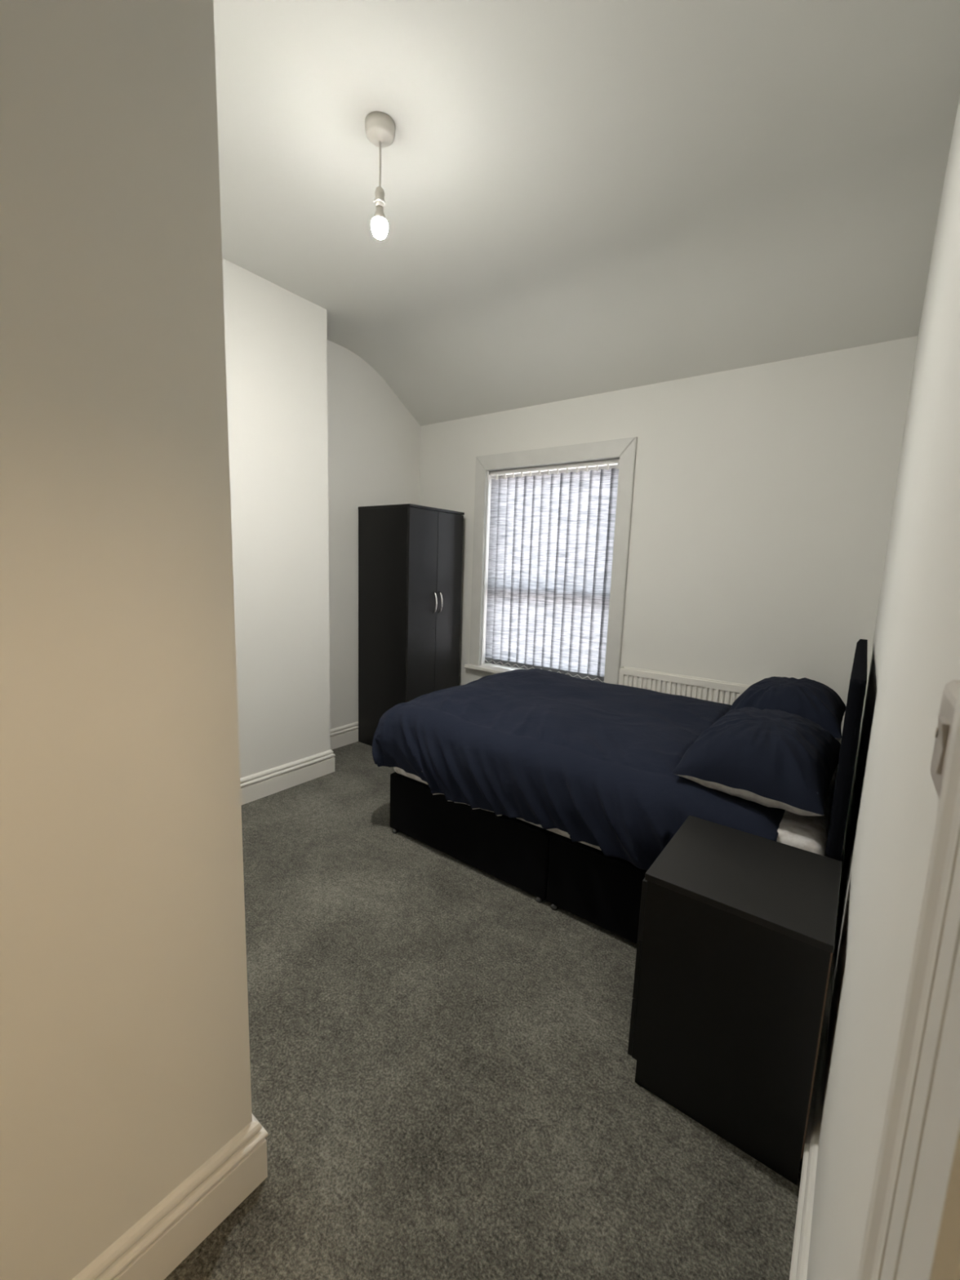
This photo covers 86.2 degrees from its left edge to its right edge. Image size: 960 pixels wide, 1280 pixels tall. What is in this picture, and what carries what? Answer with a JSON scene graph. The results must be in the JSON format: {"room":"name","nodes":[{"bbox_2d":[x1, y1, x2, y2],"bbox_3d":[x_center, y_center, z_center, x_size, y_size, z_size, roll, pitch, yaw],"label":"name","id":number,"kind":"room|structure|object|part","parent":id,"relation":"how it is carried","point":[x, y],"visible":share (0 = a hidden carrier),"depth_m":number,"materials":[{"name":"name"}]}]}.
{"room":"bedroom","nodes":[
{"label":"bedroom","id":0,"kind":"room"},
{"bbox_2d":[0,0,252,1279],"bbox_3d":[-2.048,-0.287,0.826,2.379,3.000,2.105,8,10,36],"label":"wall","id":1,"kind":"structure","parent":0,"point":[125,1068],"depth_m":0.83,"materials":[{"name":"paint"}]},
{"bbox_2d":[71,1113,268,1279],"bbox_3d":[-1.976,1.135,0.957,2.144,0.154,2.129,8,10,36],"label":"baseboard","id":2,"kind":"structure","parent":1,"relation":"attached to","point":[162,1238],"depth_m":1.03,"materials":[{"name":"paint"}]},
{"bbox_2d":[222,257,329,777],"bbox_3d":[-1.469,-0.511,2.846,0.347,2.900,1.249,8,10,36],"label":"wall","id":3,"kind":"structure","parent":0,"point":[276,340],"depth_m":2.95,"materials":[{"name":"paint"}]},
{"bbox_2d":[327,339,420,728],"bbox_3d":[-1.420,-0.633,3.351,0.200,3.000,2.922,8,10,36],"label":"wall","id":4,"kind":"structure","parent":0,"point":[374,440],"depth_m":3.81,"materials":[{"name":"paint"}]},
{"bbox_2d":[240,721,358,805],"bbox_3d":[-1.235,0.806,3.395,0.371,0.154,2.702,8,10,36],"label":"baseboard","id":5,"kind":"structure","parent":4,"relation":"attached to","point":[265,783],"depth_m":3.22,"materials":[{"name":"paint"}]},
{"bbox_2d":[164,741,827,1279],"bbox_3d":[0.104,1.286,1.226,5.700,0.080,5.328,8,10,36],"label":"floor","id":6,"kind":"structure","parent":0,"point":[443,1086],"depth_m":1.37,"materials":[{"name":"grey carpet"}]},
{"bbox_2d":[358,503,464,746],"bbox_3d":[-0.527,-0.086,3.976,0.560,1.800,0.591,8,10,36],"label":"wardrobe","id":7,"kind":"object","parent":6,"relation":"on","point":[410,555],"visible":0.82,"depth_m":3.75,"materials":[{"name":"black wood"}]},
{"bbox_3d":[-0.508,-0.969,3.857,0.530,0.018,0.591,8,10,36],"label":"panel","id":8,"kind":"part","parent":7,"relation":"part of","materials":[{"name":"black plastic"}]},
{"bbox_3d":[-0.425,-0.066,3.717,0.018,1.717,0.290,8,10,36],"label":"door","id":9,"kind":"part","parent":7,"relation":"part of","materials":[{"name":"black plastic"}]},
{"bbox_3d":[-0.329,-0.275,3.766,0.038,0.161,0.016,8,10,36],"label":"handle","id":10,"kind":"part","parent":7,"relation":"part of","materials":[{"name":"silver metal"}]},
{"bbox_3d":[-0.293,-0.281,3.814,0.038,0.161,0.016,8,10,36],"label":"handle","id":11,"kind":"part","parent":7,"relation":"part of","materials":[{"name":"silver metal"}]},
{"bbox_3d":[-0.249,-0.094,3.949,0.018,1.717,0.290,8,10,36],"label":"door","id":12,"kind":"part","parent":7,"relation":"part of","materials":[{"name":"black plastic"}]},
{"bbox_2d":[389,639,867,943],"bbox_3d":[0.672,0.503,2.565,1.902,1.122,1.255,8,10,36],"label":"bed","id":13,"kind":"object","parent":6,"relation":"on","point":[576,877],"visible":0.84,"depth_m":2.12,"materials":[{"name":"black fabric"}]},
{"bbox_2d":[393,764,838,856],"bbox_3d":[0.655,0.599,2.591,1.857,0.286,1.241,8,10,36],"label":"mattress","id":14,"kind":"object","parent":13,"relation":"on","point":[809,833],"visible":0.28,"depth_m":1.67,"materials":[{"name":"white fabric"}]},
{"bbox_2d":[372,668,785,870],"bbox_3d":[0.544,0.531,2.655,1.886,0.490,1.403,8,10,36],"label":"duvet","id":15,"kind":"object","parent":14,"relation":"on","point":[590,761],"visible":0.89,"depth_m":2.20,"materials":[{"name":"blue fabric"}]},
{"bbox_2d":[671,706,840,816],"bbox_3d":[1.049,0.406,1.898,0.452,0.248,0.631,9,11,39],"label":"pillow","id":16,"kind":"object","parent":15,"relation":"on","point":[776,758],"visible":1,"depth_m":1.71,"materials":[{"name":"blue fabric"}]},
{"bbox_2d":[728,676,845,740],"bbox_3d":[1.430,0.317,2.385,0.440,0.275,0.600,8,10,36],"label":"pillow","id":17,"kind":"object","parent":15,"relation":"on","point":[813,700],"visible":0.55,"depth_m":2.21,"materials":[{"name":"blue fabric"}]},
{"bbox_3d":[1.425,0.325,1.972,0.040,0.547,1.240,8,10,36],"label":"headboard","id":18,"kind":"part","parent":13,"relation":"part of","materials":[{"name":"black fabric"}]},
{"bbox_2d":[627,815,841,1185],"bbox_3d":[0.699,0.920,1.444,0.442,0.622,0.418,8,10,36],"label":"nightstand","id":19,"kind":"object","parent":6,"relation":"on","point":[737,928],"visible":1,"depth_m":1.27,"materials":[{"name":"black wood"}]},
{"bbox_3d":[0.543,1.048,1.577,0.012,0.172,0.414,8,10,36],"label":"drawer","id":20,"kind":"part","parent":19,"relation":"part of","materials":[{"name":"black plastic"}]},
{"bbox_3d":[0.549,0.874,1.552,0.012,0.172,0.414,8,10,36],"label":"drawer","id":21,"kind":"part","parent":19,"relation":"part of","materials":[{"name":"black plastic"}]},
{"bbox_3d":[0.555,0.700,1.527,0.012,0.172,0.414,8,10,36],"label":"drawer","id":22,"kind":"part","parent":19,"relation":"part of","materials":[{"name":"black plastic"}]},
{"bbox_3d":[0.722,0.624,1.391,0.410,0.018,0.418,8,10,36],"label":"panel","id":23,"kind":"part","parent":19,"relation":"part of","materials":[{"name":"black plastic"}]},
{"bbox_3d":[0.874,0.918,1.309,0.003,0.528,0.409,8,10,36],"label":"panel","id":24,"kind":"part","parent":19,"relation":"part of","materials":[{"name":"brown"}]},
{"bbox_2d":[213,0,959,426],"bbox_3d":[0.192,-1.486,0.812,5.700,0.572,5.300,8,10,36],"label":"ceiling","id":25,"kind":"structure","parent":0,"point":[583,197],"depth_m":1.93,"materials":[{"name":"paint"}]},
{"bbox_2d":[364,111,395,239],"bbox_3d":[-0.343,-1.571,1.761,0.100,0.349,0.100,8,10,36],"label":"pendant light","id":26,"kind":"object","parent":25,"relation":"hanging from","point":[380,127],"visible":1,"depth_m":1.74,"materials":[{"name":"white plastic"}]},
{"bbox_3d":[-0.349,-1.403,1.785,0.041,0.010,0.041,8,10,36],"label":"bulb","id":27,"kind":"part","parent":26,"relation":"part of","materials":[{"name":"white glass"}]},
{"bbox_2d":[419,336,917,815],"bbox_3d":[0.818,-0.587,3.566,3.650,3.000,0.300,8,10,36],"label":"wall","id":28,"kind":"structure","parent":0,"point":[763,495],"depth_m":2.87,"materials":[{"name":"paint"}]},
{"bbox_2d":[464,436,637,684],"bbox_3d":[0.496,-0.526,3.731,1.277,1.634,0.287,8,10,36],"label":"window","id":29,"kind":"structure","parent":28,"relation":"in","point":[624,450],"depth_m":3.50,"materials":[{"name":"white plastic"}]},
{"bbox_3d":[-0.015,-0.595,3.994,0.098,1.605,0.021,8,10,36],"label":"casing","id":30,"kind":"part","parent":29,"relation":"part of","materials":[{"name":"paint"}]},
{"bbox_3d":[0.450,0.271,3.823,1.277,0.029,0.227,8,10,36],"label":"sill","id":31,"kind":"part","parent":29,"relation":"part of","materials":[{"name":"paint"}]},
{"bbox_2d":[484,458,619,682],"bbox_3d":[0.486,-0.494,3.720,1.067,1.477,0.052,8,10,36],"label":"vertical blind","id":32,"kind":"object","parent":29,"relation":"attached to","point":[551,536],"visible":0.94,"depth_m":3.69,"materials":[{"name":"white fabric"}]},
{"bbox_3d":[0.453,0.222,3.802,1.040,0.024,0.005,8,10,36],"label":"linking chain","id":33,"kind":"part","parent":32,"relation":"part of","materials":[{"name":"white plastic"}]},
{"bbox_3d":[0.469,-1.271,3.546,1.244,0.108,0.021,8,10,36],"label":"casing","id":34,"kind":"part","parent":29,"relation":"part of","materials":[{"name":"paint"}]},
{"bbox_3d":[0.564,-0.504,3.825,1.095,1.515,0.060,8,10,36],"label":"frame","id":35,"kind":"part","parent":29,"relation":"part of","materials":[{"name":"white plastic"}]},
{"bbox_3d":[0.902,-0.465,3.315,0.098,1.605,0.021,8,10,36],"label":"casing","id":36,"kind":"part","parent":29,"relation":"part of","materials":[{"name":"paint"}]},
{"bbox_2d":[618,666,751,705],"bbox_3d":[1.254,0.611,3.127,0.960,0.788,0.098,8,10,36],"label":"radiator","id":37,"kind":"object","parent":28,"relation":"attached to","point":[710,690],"visible":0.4,"depth_m":3.07,"materials":[{"name":"white metal"}]},
{"bbox_2d":[619,666,751,690],"bbox_3d":[1.267,0.511,3.084,0.910,0.578,0.065,8,10,36],"label":"grille","id":38,"kind":"object","parent":37,"relation":"attached to","point":[651,680],"depth_m":3.12,"materials":[{"name":"white metal"}]},
{"bbox_2d":[806,96,959,1279],"bbox_3d":[0.592,-0.157,0.559,0.140,3.000,5.028,8,10,36],"label":"wall","id":39,"kind":"structure","parent":0,"point":[894,804],"depth_m":0.67,"materials":[{"name":"paint"}]},
{"bbox_2d":[789,819,847,1279],"bbox_3d":[1.044,1.152,1.560,0.024,0.154,2.900,8,10,36],"label":"baseboard","id":40,"kind":"structure","parent":39,"relation":"attached to","point":[800,1255],"depth_m":1.14,"materials":[{"name":"paint"}]},
{"bbox_2d":[856,684,959,1279],"bbox_3d":[-0.077,0.382,-0.107,0.018,2.081,0.947,8,10,36],"label":"trim","id":41,"kind":"structure","parent":39,"relation":"attached to","point":[912,1232],"depth_m":0.21,"materials":[{"name":"paint"}]},
{"bbox_2d":[929,679,959,799],"bbox_3d":[0.262,0.059,0.285,0.014,0.063,0.084,8,10,36],"label":"light switch","id":42,"kind":"object","parent":39,"relation":"attached to","point":[945,718],"visible":0.59,"depth_m":0.29,"materials":[{"name":"beige plastic"}]}
]}

